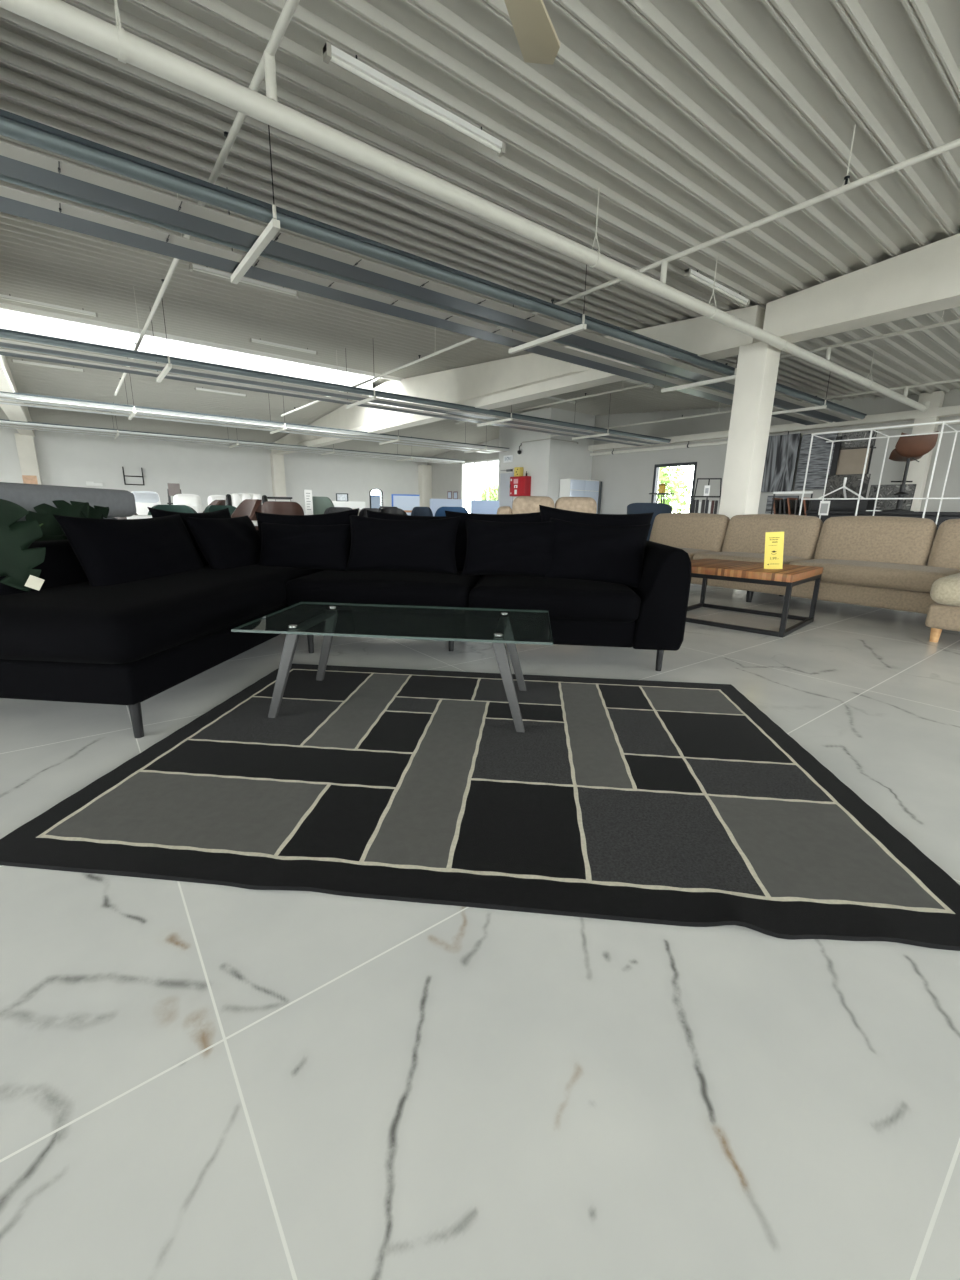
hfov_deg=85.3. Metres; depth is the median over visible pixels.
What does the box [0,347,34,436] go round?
roof beam
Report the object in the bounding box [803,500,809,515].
framed picture
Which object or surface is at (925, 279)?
roof beam
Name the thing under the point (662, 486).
lantern
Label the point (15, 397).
heater
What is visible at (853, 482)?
print
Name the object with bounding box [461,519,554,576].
throw cushion
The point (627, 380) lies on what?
light
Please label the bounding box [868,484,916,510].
print
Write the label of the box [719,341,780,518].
column
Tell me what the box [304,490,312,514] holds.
price totem
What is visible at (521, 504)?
cushion
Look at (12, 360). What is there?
light
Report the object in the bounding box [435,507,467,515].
armchair
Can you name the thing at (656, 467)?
window
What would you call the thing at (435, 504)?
board
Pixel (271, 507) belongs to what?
shell chair
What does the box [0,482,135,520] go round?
sofa
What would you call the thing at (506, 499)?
door
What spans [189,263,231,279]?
light
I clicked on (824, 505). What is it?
price card
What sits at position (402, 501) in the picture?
board
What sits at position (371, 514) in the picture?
throw cushion
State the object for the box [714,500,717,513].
book
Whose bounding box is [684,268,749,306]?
light
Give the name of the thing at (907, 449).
bar stool
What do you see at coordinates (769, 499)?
print
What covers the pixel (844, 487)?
tripod stand
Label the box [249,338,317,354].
light
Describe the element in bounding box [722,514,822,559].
cushion
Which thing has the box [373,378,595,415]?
ceiling
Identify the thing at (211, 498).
recliner
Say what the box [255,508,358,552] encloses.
throw cushion
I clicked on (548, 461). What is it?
wall
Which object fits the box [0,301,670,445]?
cable tray
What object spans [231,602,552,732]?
coffee table
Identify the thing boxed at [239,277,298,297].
light
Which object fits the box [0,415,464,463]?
heater
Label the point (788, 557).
seat cushion
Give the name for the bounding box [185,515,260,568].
throw cushion
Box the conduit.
[522,438,577,443]
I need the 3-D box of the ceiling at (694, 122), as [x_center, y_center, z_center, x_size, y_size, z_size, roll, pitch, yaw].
[0.908,-4.361,3.869,25.800,1.103,21.400,-10,18,-36]
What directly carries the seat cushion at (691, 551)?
on the sectional sofa at (908, 564)
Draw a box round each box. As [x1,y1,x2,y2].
[86,481,102,485]
[514,467,522,476]
[810,499,874,510]
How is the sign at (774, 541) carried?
on the side table at (790, 576)
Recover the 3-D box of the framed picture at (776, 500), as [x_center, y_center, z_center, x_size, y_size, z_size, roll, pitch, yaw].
[5.646,-2.518,9.849,0.390,0.321,0.102,-10,18,-36]
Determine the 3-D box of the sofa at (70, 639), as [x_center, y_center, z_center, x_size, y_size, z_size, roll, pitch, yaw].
[-0.511,-0.186,2.939,3.347,0.720,2.270,2,14,5]
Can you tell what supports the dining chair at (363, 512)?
on the floor
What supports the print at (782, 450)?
hanging from the wall ledge
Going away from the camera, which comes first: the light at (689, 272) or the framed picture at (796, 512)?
the light at (689, 272)
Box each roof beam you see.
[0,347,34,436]
[271,305,765,454]
[763,233,959,342]
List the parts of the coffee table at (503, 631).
leg, leg, glass, leg, leg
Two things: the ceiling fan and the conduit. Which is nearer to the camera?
the ceiling fan
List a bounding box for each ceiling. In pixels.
[0,0,959,415]
[0,337,507,456]
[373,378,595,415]
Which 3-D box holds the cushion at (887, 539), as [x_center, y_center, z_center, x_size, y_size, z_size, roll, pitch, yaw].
[3.878,-0.942,5.164,0.209,0.569,0.942,8,7,-39]
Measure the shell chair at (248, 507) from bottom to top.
0.972 m
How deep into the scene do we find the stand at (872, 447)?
9.02 m
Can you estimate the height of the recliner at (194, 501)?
1.087 m
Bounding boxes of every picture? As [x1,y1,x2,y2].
[772,498,782,513]
[779,500,783,513]
[784,499,788,514]
[787,498,797,514]
[794,500,798,514]
[799,498,804,515]
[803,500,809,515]
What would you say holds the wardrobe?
on the floor
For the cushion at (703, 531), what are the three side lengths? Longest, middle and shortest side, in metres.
1.032 x 0.569 x 0.209 m
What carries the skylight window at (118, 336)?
attached to the ceiling at (694, 122)
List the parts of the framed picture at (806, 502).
frame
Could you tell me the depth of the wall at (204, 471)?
22.31 m
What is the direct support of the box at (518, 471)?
on the cabinet at (519, 485)
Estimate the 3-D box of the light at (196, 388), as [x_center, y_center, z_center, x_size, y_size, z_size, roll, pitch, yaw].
[-7.728,-7.421,15.558,1.420,0.104,0.060,-10,18,-36]
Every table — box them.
[127,515,151,518]
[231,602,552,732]
[649,493,673,503]
[686,558,822,637]
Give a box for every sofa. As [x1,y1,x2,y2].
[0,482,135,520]
[0,530,690,737]
[497,496,596,513]
[649,513,959,641]
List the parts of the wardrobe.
door, door, door, door, post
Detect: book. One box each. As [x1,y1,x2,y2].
[692,500,695,512]
[695,500,698,512]
[701,500,704,512]
[705,500,708,512]
[710,500,714,513]
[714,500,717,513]
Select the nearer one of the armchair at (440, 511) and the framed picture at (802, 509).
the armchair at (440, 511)
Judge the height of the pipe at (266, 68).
0.966 m
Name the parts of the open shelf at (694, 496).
rail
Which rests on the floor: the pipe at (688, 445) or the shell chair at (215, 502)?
the shell chair at (215, 502)
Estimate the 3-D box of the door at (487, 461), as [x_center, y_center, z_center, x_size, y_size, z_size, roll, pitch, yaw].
[0.042,-7.161,25.742,0.120,3.240,3.150,-10,18,-36]
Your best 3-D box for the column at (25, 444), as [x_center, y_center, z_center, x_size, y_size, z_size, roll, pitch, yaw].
[-16.386,-5.803,19.066,0.500,3.240,0.450,-10,18,-36]
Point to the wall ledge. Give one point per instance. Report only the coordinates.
(948, 411)
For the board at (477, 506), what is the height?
1.150 m
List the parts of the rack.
post, post, post, rail, post, rail, rail, post, post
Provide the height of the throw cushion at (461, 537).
0.432 m
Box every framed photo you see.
[336,493,347,500]
[447,491,451,498]
[453,491,457,498]
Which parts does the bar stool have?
plate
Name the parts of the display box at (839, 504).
lid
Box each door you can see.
[461,459,498,507]
[499,469,513,508]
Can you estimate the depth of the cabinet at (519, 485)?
19.57 m
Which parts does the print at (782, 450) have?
stretcher frame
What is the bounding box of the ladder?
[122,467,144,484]
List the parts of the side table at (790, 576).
rail, leg, rail, rail, rail, leg, rail, rail, leg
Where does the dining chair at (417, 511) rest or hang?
on the floor
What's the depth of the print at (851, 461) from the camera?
9.12 m
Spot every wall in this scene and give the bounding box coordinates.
[0,425,426,514]
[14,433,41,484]
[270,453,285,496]
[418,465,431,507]
[427,389,959,513]
[498,407,594,507]
[901,391,944,511]
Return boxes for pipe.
[0,0,929,411]
[114,0,299,395]
[281,124,959,415]
[455,310,959,423]
[548,379,959,436]
[590,419,959,455]
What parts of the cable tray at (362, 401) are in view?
radiating plate, radiating plate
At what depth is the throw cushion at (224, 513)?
3.35 m
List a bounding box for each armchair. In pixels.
[148,505,196,514]
[204,505,235,514]
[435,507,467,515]
[627,503,671,540]
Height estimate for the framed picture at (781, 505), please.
0.286 m
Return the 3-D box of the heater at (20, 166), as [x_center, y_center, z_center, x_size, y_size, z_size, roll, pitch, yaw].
[0.250,-4.151,6.225,20.900,0.790,1.370,-10,18,-36]
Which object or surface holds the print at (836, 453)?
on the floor
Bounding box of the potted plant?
[0,499,108,590]
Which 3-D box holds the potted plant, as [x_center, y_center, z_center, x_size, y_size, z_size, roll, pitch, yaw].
[-2.382,-0.242,2.626,0.657,0.913,1.363,-4,15,-21]
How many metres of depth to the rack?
7.74 m
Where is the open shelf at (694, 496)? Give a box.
[690,478,721,512]
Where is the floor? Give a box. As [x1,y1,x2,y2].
[0,583,959,1279]
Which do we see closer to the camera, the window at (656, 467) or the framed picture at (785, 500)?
the framed picture at (785, 500)
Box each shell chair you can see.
[202,500,225,512]
[231,499,261,529]
[262,501,303,514]
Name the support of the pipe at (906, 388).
attached to the ceiling pipe at (59, 16)
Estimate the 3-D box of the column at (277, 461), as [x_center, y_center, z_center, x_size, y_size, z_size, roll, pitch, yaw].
[-9.380,-6.988,24.342,0.500,3.240,0.400,-10,18,-36]
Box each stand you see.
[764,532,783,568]
[819,477,863,497]
[840,446,875,473]
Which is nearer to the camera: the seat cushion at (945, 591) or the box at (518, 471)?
the seat cushion at (945, 591)
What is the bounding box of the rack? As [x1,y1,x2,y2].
[799,420,959,524]
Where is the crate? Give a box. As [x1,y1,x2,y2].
[771,491,812,513]
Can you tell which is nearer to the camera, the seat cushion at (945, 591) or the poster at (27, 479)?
the seat cushion at (945, 591)
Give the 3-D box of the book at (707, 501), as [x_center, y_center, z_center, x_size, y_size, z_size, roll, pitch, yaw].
[4.411,-2.567,10.136,0.055,0.310,0.194,7,15,22]
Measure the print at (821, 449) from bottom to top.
1.420 m
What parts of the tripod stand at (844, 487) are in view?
leg, leg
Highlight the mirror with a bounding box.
[369,489,382,507]
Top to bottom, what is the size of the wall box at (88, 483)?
0.160 m
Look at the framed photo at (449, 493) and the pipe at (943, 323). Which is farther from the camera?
the framed photo at (449, 493)
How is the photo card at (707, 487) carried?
on the open shelf at (694, 496)
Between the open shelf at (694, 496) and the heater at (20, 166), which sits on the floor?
the open shelf at (694, 496)
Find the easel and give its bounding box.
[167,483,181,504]
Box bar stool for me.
[883,431,938,510]
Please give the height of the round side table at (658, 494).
1.292 m
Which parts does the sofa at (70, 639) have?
backrest, leg, leg, leg, leg, armrest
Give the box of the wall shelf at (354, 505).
[332,501,365,508]
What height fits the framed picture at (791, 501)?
0.321 m
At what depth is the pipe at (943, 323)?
7.83 m
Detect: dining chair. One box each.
[312,496,333,514]
[324,507,351,513]
[359,508,381,516]
[380,508,406,514]
[411,507,432,515]
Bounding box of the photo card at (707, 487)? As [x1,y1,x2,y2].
[704,485,709,495]
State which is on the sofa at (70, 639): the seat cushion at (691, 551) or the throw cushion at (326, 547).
the throw cushion at (326, 547)
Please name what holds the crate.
on the floor
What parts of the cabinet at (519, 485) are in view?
door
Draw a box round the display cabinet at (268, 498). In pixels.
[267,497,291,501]
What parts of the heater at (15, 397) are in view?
radiating plate, radiating plate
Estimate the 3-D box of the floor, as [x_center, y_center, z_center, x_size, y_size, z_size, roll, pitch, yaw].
[-2.912,-1.449,9.624,25.600,0.150,33.500,-10,18,-36]
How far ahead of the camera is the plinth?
8.14 m
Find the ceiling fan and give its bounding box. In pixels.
[504,0,559,64]
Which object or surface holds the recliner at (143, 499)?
on the floor
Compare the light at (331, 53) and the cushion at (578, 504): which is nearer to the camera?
the light at (331, 53)
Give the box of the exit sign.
[503,455,512,462]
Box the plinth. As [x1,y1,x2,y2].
[806,510,959,529]
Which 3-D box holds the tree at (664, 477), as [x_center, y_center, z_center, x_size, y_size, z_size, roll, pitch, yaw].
[7.502,-6.254,22.563,3.015,3.696,3.095,-10,18,-36]
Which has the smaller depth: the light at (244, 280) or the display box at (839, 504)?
the light at (244, 280)
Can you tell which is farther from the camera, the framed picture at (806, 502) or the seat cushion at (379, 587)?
the framed picture at (806, 502)
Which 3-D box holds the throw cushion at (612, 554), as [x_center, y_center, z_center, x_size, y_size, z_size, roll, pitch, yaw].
[0.728,-0.552,3.283,0.648,0.426,0.243,5,14,14]
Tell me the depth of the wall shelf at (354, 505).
13.88 m
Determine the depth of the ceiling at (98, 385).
17.40 m
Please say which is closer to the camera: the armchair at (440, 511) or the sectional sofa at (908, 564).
the sectional sofa at (908, 564)
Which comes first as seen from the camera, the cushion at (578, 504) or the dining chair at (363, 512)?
the cushion at (578, 504)
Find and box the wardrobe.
[559,479,601,513]
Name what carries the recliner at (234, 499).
on the floor
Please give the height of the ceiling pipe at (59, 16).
0.618 m
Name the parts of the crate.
crate post, rail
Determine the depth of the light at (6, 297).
9.17 m
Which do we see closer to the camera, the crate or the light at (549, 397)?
the crate
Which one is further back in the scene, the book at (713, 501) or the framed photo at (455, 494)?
the framed photo at (455, 494)
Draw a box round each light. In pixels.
[0,294,97,317]
[11,359,84,372]
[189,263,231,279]
[195,387,246,396]
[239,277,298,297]
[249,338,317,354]
[323,42,504,156]
[545,396,575,403]
[622,379,654,388]
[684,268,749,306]
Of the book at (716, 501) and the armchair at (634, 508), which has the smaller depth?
the armchair at (634, 508)
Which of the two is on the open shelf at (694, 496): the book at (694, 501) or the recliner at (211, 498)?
the book at (694, 501)
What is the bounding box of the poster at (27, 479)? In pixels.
[22,475,37,483]
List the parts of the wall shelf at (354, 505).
door, door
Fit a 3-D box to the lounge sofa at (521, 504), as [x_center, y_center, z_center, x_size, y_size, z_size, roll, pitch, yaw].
[0.923,-1.370,7.041,1.392,1.084,0.824,1,14,-1]
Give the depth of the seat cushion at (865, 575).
4.62 m
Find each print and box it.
[761,433,800,491]
[765,496,798,512]
[794,433,838,489]
[823,474,870,497]
[829,436,842,474]
[836,446,871,474]
[841,430,877,447]
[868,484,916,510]
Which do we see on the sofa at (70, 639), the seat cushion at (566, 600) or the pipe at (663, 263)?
the seat cushion at (566, 600)
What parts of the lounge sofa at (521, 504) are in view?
armrest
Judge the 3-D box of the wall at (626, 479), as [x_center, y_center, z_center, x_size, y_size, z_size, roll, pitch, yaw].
[7.155,-5.556,16.721,0.300,4.750,33.400,-10,18,-36]
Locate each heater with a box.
[0,109,866,424]
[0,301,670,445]
[0,357,508,452]
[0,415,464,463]
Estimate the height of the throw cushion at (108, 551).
0.423 m
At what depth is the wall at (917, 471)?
12.14 m
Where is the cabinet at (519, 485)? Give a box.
[510,476,530,495]
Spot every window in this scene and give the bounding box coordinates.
[0,303,403,389]
[651,462,696,512]
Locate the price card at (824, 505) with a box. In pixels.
[818,500,829,514]
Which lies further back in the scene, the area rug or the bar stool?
the bar stool
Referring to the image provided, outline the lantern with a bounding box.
[658,483,665,492]
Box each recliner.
[131,491,160,514]
[173,494,202,512]
[208,495,225,504]
[226,493,267,507]
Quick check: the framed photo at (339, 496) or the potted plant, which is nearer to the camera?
the potted plant
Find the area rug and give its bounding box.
[0,664,959,950]
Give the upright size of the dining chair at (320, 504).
1.092 m
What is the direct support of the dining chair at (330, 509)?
on the floor
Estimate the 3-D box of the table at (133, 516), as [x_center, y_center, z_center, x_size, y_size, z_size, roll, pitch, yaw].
[-3.150,-0.842,5.230,0.550,0.790,0.500,-7,16,-30]
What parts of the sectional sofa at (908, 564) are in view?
leg, leg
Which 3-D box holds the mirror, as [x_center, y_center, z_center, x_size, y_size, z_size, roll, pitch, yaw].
[-2.593,-3.014,12.808,0.340,1.364,0.298,-9,17,-35]
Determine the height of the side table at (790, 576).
0.478 m
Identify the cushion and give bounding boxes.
[0,564,323,663]
[18,517,116,520]
[52,514,203,586]
[148,507,230,565]
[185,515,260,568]
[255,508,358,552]
[258,522,350,570]
[286,570,479,613]
[345,514,460,574]
[367,510,457,571]
[445,511,540,570]
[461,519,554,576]
[469,575,640,622]
[512,496,554,513]
[539,505,652,525]
[543,517,650,587]
[555,497,596,513]
[649,513,729,551]
[676,547,715,559]
[693,552,808,563]
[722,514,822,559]
[788,559,959,592]
[814,516,936,565]
[927,519,959,568]
[930,573,959,606]
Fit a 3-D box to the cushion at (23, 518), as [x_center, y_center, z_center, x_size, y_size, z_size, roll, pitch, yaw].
[-2.918,-0.583,3.565,0.242,0.520,1.062,2,14,5]
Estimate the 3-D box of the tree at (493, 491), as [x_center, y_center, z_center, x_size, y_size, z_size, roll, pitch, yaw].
[0.945,-10.714,40.928,2.169,3.228,2.082,-10,18,-36]
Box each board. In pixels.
[391,494,419,515]
[430,499,461,515]
[471,500,498,513]
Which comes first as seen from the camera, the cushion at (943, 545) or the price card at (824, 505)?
the cushion at (943, 545)
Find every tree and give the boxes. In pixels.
[479,483,497,500]
[656,466,690,512]
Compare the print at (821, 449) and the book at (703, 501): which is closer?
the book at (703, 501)
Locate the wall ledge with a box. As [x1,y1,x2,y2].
[588,405,959,450]
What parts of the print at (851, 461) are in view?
stretcher frame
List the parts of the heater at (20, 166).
radiating plate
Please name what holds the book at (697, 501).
on the open shelf at (694, 496)
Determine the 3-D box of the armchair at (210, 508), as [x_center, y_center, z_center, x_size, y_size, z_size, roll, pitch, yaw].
[-3.179,-1.238,6.590,0.489,0.902,0.487,-11,18,-39]
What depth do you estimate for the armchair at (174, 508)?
6.05 m
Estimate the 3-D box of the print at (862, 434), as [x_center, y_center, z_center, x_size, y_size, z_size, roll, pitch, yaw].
[6.579,-3.491,9.067,0.038,0.255,0.520,-10,18,-36]
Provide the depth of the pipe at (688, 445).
16.31 m
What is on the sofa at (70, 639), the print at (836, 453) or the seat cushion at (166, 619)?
the seat cushion at (166, 619)
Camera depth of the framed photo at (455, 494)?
27.22 m
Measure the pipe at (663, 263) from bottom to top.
1.078 m
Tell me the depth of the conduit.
18.91 m

